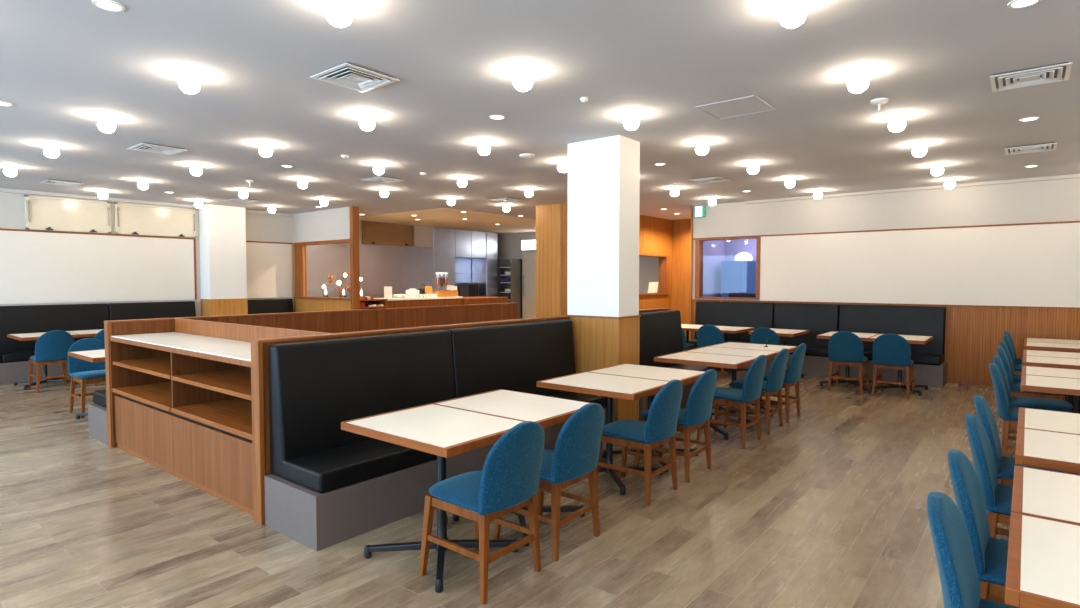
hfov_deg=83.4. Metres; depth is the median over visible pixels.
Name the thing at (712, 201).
ceiling lamp
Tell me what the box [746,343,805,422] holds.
dining chair
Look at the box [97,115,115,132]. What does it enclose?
ceiling lamp
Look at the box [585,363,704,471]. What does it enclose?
dining table
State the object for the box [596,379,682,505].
dining chair
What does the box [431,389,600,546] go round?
dining table
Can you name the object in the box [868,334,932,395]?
dining table
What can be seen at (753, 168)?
ceiling lamp
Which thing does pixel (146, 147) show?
ceiling vent
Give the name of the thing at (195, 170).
ceiling lamp
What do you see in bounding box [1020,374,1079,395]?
dining table
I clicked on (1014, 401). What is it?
dining chair
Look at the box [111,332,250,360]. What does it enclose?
countertop
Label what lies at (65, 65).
ceiling
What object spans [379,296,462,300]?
countertop
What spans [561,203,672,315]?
wall
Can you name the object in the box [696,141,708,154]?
ceiling lamp
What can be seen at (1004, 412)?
dining chair
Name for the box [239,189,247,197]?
ceiling lamp
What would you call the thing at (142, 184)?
ceiling lamp
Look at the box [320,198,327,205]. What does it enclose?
ceiling lamp
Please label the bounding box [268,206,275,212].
ceiling lamp
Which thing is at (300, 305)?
trim
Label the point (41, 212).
window
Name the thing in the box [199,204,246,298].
column
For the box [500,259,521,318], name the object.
rack
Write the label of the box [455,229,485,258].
upper cabinet
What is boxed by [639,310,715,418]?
bench
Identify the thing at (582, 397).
seat cushion
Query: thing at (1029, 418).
dining table
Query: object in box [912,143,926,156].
ceiling lamp
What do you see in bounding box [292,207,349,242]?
wall
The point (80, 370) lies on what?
dining chair
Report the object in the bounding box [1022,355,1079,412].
dining table
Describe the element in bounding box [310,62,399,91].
ceiling vent
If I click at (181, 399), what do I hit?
base cabinet
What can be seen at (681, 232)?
wall
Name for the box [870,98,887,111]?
smoke detector
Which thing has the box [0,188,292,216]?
trim
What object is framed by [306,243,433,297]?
wall panel
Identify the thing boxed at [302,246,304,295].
window
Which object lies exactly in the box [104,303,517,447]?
wall
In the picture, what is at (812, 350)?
seat cushion
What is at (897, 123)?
ceiling lamp
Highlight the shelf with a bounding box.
[360,306,384,307]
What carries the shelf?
attached to the counter at (394, 302)
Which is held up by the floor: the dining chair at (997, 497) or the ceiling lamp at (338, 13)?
the dining chair at (997, 497)
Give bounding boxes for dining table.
[7,332,79,389]
[66,329,102,379]
[68,349,104,418]
[341,403,524,592]
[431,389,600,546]
[537,372,668,494]
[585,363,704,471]
[654,351,756,439]
[681,324,714,342]
[684,346,778,426]
[696,326,754,373]
[710,342,797,415]
[748,328,809,377]
[817,331,877,389]
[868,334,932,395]
[1005,512,1079,607]
[1011,466,1079,524]
[1015,427,1079,473]
[1017,407,1079,434]
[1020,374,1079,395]
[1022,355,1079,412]
[1022,366,1079,412]
[1023,350,1079,411]
[1024,338,1079,394]
[1024,341,1079,400]
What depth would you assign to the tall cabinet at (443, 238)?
15.95 m
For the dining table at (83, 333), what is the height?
0.720 m
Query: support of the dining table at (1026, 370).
on the floor
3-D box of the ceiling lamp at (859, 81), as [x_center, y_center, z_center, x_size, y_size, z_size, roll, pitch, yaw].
[2.100,-1.462,4.004,0.126,0.130,0.126,2,3,39]
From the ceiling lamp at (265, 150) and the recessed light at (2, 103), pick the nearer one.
the recessed light at (2, 103)
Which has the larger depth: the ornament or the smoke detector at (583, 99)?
the ornament
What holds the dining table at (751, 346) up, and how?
on the floor
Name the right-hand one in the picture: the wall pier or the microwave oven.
the wall pier
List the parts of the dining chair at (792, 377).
seat, leg, seat frame, backrest, leg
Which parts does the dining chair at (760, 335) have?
backrest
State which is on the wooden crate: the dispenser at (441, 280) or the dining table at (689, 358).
the dispenser at (441, 280)
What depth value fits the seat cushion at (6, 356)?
8.83 m
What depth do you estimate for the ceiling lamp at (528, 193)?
9.04 m
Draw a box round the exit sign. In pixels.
[694,206,705,217]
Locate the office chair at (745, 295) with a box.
[728,293,755,297]
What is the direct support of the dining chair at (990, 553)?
on the floor
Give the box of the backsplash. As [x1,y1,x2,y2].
[455,258,470,295]
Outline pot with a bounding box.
[417,284,424,296]
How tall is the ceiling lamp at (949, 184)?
0.130 m
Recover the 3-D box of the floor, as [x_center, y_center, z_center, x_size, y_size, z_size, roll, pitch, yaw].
[-1.030,1.243,7.626,14.700,0.100,16.900,2,3,39]
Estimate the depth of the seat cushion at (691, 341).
10.62 m
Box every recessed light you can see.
[0,101,12,105]
[92,0,124,11]
[490,115,504,119]
[1007,0,1040,8]
[1019,117,1039,121]
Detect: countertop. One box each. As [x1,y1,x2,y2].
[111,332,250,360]
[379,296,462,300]
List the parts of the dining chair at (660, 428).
leg, seat, leg, seat frame, leg, backrest, leg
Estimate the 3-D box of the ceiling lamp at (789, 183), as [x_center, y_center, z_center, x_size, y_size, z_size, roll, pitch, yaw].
[3.369,-1.629,8.171,0.126,0.130,0.126,2,3,39]
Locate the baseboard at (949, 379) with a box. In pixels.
[947,377,992,386]
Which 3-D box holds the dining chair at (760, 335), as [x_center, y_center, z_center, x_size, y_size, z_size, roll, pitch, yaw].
[3.337,0.733,8.837,0.433,0.821,0.550,2,3,39]
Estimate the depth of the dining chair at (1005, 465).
3.38 m
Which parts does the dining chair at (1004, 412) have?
backrest, leg, seat, seat frame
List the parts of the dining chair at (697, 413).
leg, seat, seat frame, leg, backrest, leg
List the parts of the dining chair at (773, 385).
leg, seat, seat frame, leg, backrest, leg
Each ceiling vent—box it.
[39,179,83,185]
[128,142,186,155]
[224,198,257,202]
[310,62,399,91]
[361,176,404,183]
[490,197,521,201]
[690,176,729,183]
[989,61,1071,91]
[1005,142,1056,154]
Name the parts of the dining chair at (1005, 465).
backrest, seat frame, seat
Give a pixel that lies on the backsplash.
(462, 266)
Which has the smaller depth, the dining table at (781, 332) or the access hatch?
the access hatch
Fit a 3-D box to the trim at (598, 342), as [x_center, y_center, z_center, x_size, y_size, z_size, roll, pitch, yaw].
[0.635,0.690,6.155,0.620,1.122,0.395,2,3,39]
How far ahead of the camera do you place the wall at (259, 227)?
11.92 m
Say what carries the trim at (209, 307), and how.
attached to the column at (222, 229)
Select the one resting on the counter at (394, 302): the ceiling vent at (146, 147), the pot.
the pot
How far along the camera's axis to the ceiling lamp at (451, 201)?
10.07 m
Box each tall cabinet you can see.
[433,227,454,289]
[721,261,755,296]
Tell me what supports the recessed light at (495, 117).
in the ceiling
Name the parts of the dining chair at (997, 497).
backrest, leg, seat, seat frame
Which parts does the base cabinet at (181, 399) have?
panel, shelf, shelf, door, shelf, shelf, door, shelf, panel, panel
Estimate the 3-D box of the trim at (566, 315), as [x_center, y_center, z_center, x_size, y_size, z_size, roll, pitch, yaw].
[0.635,0.121,6.133,0.636,0.018,0.411,2,3,39]
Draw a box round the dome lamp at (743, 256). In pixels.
[735,252,751,260]
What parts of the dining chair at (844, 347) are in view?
leg, leg, backrest, seat frame, leg, leg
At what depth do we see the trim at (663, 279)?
13.74 m
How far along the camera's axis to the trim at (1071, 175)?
8.90 m
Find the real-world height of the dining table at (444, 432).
0.720 m
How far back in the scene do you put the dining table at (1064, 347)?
7.08 m
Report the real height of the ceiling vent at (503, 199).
0.026 m
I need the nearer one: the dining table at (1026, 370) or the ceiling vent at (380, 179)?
the dining table at (1026, 370)
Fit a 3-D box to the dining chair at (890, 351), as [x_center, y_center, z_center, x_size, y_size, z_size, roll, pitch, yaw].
[4.572,0.773,7.844,0.433,0.821,0.550,2,3,39]
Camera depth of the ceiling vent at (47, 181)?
8.46 m
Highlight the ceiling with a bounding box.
[0,0,1079,233]
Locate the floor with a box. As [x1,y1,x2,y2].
[0,368,1027,607]
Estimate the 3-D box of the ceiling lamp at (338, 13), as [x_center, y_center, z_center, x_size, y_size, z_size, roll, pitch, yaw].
[-0.979,-1.420,2.953,0.126,0.130,0.126,2,3,39]
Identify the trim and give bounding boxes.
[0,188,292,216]
[0,228,196,299]
[200,298,247,315]
[246,241,292,243]
[293,243,350,311]
[294,206,359,309]
[566,315,640,318]
[570,317,639,420]
[639,253,668,294]
[690,206,692,338]
[692,221,1079,308]
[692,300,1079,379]
[744,174,1079,203]
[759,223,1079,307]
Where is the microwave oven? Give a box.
[460,283,478,296]
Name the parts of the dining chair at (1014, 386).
backrest, seat, seat frame, leg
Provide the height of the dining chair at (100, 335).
0.821 m
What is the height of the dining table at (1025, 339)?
0.720 m
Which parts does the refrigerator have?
door, door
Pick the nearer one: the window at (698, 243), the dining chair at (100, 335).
the dining chair at (100, 335)
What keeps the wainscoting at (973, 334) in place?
attached to the wall at (1058, 200)
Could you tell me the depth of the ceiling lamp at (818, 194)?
9.25 m
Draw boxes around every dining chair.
[28,330,75,392]
[68,338,105,417]
[94,329,104,385]
[419,421,544,604]
[494,403,603,561]
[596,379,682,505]
[635,369,716,482]
[682,329,695,350]
[696,355,766,448]
[697,325,723,379]
[724,348,788,434]
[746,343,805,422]
[750,327,787,372]
[828,331,869,393]
[872,333,914,398]
[927,491,1018,607]
[948,449,1019,607]
[965,414,1012,536]
[974,395,1079,537]
[989,363,1018,455]
[993,356,1072,452]
[997,347,1064,428]
[999,341,1020,382]
[1003,334,1021,374]
[1004,331,1022,363]
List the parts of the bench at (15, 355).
backrest, backrest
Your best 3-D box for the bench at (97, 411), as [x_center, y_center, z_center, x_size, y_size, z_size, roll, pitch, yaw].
[-2.439,0.635,7.729,0.575,1.105,5.372,2,3,39]
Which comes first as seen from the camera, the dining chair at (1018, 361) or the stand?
the dining chair at (1018, 361)
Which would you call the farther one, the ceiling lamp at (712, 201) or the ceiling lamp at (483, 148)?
the ceiling lamp at (712, 201)
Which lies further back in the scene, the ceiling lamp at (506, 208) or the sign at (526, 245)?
the sign at (526, 245)
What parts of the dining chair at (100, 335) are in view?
backrest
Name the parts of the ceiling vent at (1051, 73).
plate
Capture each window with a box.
[24,195,110,233]
[114,202,195,237]
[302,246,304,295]
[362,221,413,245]
[695,237,760,299]
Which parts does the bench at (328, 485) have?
backrest, backrest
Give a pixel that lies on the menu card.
(387, 290)
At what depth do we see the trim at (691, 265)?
11.26 m
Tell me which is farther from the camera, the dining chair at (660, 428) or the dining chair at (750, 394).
the dining chair at (750, 394)
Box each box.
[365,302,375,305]
[406,289,418,297]
[447,285,453,289]
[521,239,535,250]
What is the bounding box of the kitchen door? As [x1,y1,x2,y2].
[522,252,535,318]
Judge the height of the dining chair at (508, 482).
0.821 m
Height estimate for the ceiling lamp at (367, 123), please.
0.130 m
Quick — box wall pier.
[536,203,560,317]
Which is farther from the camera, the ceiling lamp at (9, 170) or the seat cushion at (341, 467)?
the ceiling lamp at (9, 170)
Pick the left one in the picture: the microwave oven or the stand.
the stand
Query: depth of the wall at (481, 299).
14.12 m
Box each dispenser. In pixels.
[435,272,440,290]
[440,272,443,289]
[444,272,448,289]
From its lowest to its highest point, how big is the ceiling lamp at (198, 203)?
0.130 m
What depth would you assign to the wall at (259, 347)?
3.71 m
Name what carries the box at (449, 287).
on the wooden crate
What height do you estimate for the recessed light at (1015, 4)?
0.006 m
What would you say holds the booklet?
on the trim at (663, 279)
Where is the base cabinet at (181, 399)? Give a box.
[110,318,329,515]
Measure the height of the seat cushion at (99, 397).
0.118 m
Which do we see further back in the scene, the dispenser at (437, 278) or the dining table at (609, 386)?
the dispenser at (437, 278)
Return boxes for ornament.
[322,270,361,296]
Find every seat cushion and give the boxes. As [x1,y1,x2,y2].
[0,350,34,362]
[93,390,106,407]
[282,439,436,492]
[550,391,605,407]
[666,364,713,370]
[689,338,749,347]
[781,344,828,356]
[864,349,943,364]
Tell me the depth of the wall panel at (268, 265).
12.27 m
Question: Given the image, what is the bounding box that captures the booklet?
[648,282,655,292]
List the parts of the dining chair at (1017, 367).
backrest, seat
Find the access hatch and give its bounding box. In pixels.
[696,95,774,118]
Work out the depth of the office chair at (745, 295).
11.38 m
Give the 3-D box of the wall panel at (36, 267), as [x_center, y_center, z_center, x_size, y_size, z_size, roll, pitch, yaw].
[-8.800,-0.513,8.175,0.020,1.105,7.720,2,3,39]
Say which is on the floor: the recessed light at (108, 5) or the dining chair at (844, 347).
the dining chair at (844, 347)
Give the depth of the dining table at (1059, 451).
2.77 m
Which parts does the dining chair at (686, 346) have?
backrest, seat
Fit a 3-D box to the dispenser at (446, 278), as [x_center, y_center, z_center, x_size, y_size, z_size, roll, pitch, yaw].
[-2.114,-0.509,13.633,0.116,0.405,0.114,2,3,39]
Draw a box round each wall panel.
[0,230,194,303]
[246,242,291,297]
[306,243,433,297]
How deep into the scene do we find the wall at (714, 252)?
12.11 m
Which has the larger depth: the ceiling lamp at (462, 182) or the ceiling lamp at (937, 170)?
the ceiling lamp at (462, 182)
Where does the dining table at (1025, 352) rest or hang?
on the floor
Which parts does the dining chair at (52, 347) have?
leg, leg, seat frame, backrest, leg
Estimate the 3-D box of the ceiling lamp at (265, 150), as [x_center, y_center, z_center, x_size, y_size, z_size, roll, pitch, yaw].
[-2.766,-1.547,6.116,0.126,0.130,0.126,2,3,39]
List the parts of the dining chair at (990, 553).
backrest, leg, seat, seat frame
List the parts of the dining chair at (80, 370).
leg, leg, backrest, seat, seat frame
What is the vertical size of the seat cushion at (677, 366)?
0.118 m
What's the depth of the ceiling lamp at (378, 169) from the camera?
7.10 m
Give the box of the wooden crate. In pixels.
[432,290,458,296]
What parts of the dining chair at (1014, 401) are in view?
backrest, seat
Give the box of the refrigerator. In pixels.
[471,232,497,296]
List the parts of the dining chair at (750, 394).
leg, leg, seat, seat frame, leg, backrest, leg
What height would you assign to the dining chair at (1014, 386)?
0.821 m
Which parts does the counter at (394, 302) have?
panel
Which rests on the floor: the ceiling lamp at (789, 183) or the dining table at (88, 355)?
the dining table at (88, 355)
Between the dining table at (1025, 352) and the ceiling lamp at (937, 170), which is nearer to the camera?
the dining table at (1025, 352)
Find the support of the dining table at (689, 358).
on the floor
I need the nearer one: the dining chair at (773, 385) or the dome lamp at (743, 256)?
the dining chair at (773, 385)
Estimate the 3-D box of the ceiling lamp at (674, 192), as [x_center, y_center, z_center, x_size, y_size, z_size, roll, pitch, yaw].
[2.004,-1.664,9.023,0.126,0.130,0.126,2,3,39]
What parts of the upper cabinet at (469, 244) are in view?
door, door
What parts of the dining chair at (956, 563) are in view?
backrest, seat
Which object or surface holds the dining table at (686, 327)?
on the floor
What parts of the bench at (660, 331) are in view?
backrest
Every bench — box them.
[0,301,195,384]
[88,390,107,444]
[247,299,292,313]
[264,319,614,550]
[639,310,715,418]
[689,301,946,387]
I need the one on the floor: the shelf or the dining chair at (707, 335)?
the dining chair at (707, 335)
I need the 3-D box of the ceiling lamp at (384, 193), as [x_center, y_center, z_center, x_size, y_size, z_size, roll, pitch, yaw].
[-2.343,-1.668,9.121,0.126,0.130,0.126,2,3,39]
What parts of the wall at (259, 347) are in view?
post, cap rail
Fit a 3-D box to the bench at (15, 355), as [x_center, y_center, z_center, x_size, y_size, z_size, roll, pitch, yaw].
[-8.362,0.614,8.258,0.575,1.105,7.092,2,3,39]
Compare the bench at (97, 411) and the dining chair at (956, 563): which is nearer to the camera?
the dining chair at (956, 563)
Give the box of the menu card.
[384,287,391,297]
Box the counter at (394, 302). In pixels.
[360,296,462,308]
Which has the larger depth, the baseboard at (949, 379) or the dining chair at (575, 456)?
the baseboard at (949, 379)
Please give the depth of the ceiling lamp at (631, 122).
4.96 m
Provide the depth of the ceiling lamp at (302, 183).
8.19 m
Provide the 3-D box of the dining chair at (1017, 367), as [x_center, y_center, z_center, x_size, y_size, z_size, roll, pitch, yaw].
[5.929,0.794,7.332,0.550,0.821,0.433,2,3,39]
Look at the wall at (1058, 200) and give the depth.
9.14 m
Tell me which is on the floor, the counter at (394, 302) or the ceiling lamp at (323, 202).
the counter at (394, 302)
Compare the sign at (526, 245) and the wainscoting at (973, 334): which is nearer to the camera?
the wainscoting at (973, 334)
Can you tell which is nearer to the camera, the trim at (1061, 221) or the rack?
the trim at (1061, 221)
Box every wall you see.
[0,192,471,316]
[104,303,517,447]
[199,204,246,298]
[250,308,668,524]
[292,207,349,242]
[462,296,507,304]
[497,232,658,296]
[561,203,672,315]
[672,219,690,338]
[692,178,1079,300]
[703,239,756,296]
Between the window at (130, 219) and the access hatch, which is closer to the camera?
the access hatch
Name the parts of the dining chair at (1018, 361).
backrest, seat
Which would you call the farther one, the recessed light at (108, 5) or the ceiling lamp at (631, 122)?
the ceiling lamp at (631, 122)
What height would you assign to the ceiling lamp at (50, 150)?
0.130 m
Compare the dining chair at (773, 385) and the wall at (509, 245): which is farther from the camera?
the wall at (509, 245)
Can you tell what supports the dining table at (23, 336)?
on the floor
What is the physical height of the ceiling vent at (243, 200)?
0.026 m
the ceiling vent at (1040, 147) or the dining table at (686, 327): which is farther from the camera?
the dining table at (686, 327)
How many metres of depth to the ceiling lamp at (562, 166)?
6.95 m
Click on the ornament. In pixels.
(329, 277)
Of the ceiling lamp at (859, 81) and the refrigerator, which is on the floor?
the refrigerator
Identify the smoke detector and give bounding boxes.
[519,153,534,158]
[580,97,587,102]
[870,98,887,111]
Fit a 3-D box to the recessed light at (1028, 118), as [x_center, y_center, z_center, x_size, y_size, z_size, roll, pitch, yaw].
[4.160,-1.571,5.155,0.136,0.006,0.136,2,3,39]
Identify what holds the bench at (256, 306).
on the floor
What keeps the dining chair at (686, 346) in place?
on the floor
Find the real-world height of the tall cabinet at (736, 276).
1.860 m
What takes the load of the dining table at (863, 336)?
on the floor
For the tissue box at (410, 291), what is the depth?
12.96 m
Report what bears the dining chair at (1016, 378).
on the floor
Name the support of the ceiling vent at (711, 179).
in the ceiling
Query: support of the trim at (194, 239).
attached to the wall at (259, 227)
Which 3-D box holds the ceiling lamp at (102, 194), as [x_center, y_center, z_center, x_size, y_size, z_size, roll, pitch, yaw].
[-6.722,-1.676,9.324,0.126,0.130,0.126,2,3,39]
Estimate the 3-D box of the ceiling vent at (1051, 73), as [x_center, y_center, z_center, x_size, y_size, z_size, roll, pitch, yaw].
[3.282,-1.517,4.066,0.416,0.026,0.416,2,3,39]
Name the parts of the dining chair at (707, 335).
backrest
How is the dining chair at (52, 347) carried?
on the floor
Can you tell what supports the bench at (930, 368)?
on the floor
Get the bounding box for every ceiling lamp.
[4,165,16,176]
[44,144,58,157]
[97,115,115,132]
[98,190,107,198]
[138,179,148,189]
[179,71,200,93]
[190,164,201,175]
[195,200,202,207]
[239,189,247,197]
[259,143,272,156]
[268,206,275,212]
[298,178,306,188]
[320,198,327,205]
[325,0,351,26]
[359,113,374,130]
[373,163,383,174]
[380,188,387,196]
[447,197,454,204]
[457,177,466,186]
[478,141,489,154]
[503,204,509,211]
[514,68,532,90]
[525,188,532,196]
[558,160,567,172]
[624,112,638,129]
[670,187,678,196]
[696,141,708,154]
[708,197,715,205]
[748,162,758,173]
[779,0,806,27]
[785,178,794,187]
[814,190,821,198]
[848,70,868,92]
[889,114,905,131]
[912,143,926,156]
[931,164,943,175]
[944,179,954,188]
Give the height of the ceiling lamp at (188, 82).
0.130 m
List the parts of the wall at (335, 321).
post, cap rail, panel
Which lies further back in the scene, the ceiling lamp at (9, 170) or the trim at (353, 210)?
the trim at (353, 210)
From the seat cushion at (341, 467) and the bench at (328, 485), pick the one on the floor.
the bench at (328, 485)
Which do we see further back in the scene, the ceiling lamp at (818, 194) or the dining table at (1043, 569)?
the ceiling lamp at (818, 194)
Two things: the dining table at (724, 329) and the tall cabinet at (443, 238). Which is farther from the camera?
the tall cabinet at (443, 238)
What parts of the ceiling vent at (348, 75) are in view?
plate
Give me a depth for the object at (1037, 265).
8.90 m
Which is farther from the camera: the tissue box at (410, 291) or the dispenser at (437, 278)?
the dispenser at (437, 278)
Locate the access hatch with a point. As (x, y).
(750, 104)
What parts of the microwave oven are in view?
door, control panel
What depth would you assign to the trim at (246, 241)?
12.25 m
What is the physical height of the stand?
0.240 m
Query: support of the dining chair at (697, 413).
on the floor
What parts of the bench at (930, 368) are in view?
backrest, backrest, backrest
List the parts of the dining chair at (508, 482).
leg, seat, leg, seat frame, leg, backrest, leg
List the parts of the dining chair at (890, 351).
leg, leg, backrest, seat frame, leg, leg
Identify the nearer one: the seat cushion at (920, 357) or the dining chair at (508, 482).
the dining chair at (508, 482)
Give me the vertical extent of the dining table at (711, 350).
0.720 m
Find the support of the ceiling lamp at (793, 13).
attached to the ceiling
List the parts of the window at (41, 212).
stay arm, stay arm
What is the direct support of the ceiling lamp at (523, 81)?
attached to the ceiling
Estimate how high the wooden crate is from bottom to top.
0.142 m
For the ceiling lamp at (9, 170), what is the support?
attached to the ceiling
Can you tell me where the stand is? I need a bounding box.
[425,286,432,296]
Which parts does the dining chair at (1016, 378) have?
backrest, seat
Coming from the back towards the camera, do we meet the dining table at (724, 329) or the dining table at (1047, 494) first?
the dining table at (724, 329)
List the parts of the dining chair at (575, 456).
leg, leg, seat, leg, seat frame, backrest, leg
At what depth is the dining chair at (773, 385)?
5.93 m
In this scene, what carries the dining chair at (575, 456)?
on the floor
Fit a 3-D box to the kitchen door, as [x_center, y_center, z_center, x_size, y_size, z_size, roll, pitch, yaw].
[-0.052,-0.346,17.283,1.200,2.300,0.102,2,3,39]

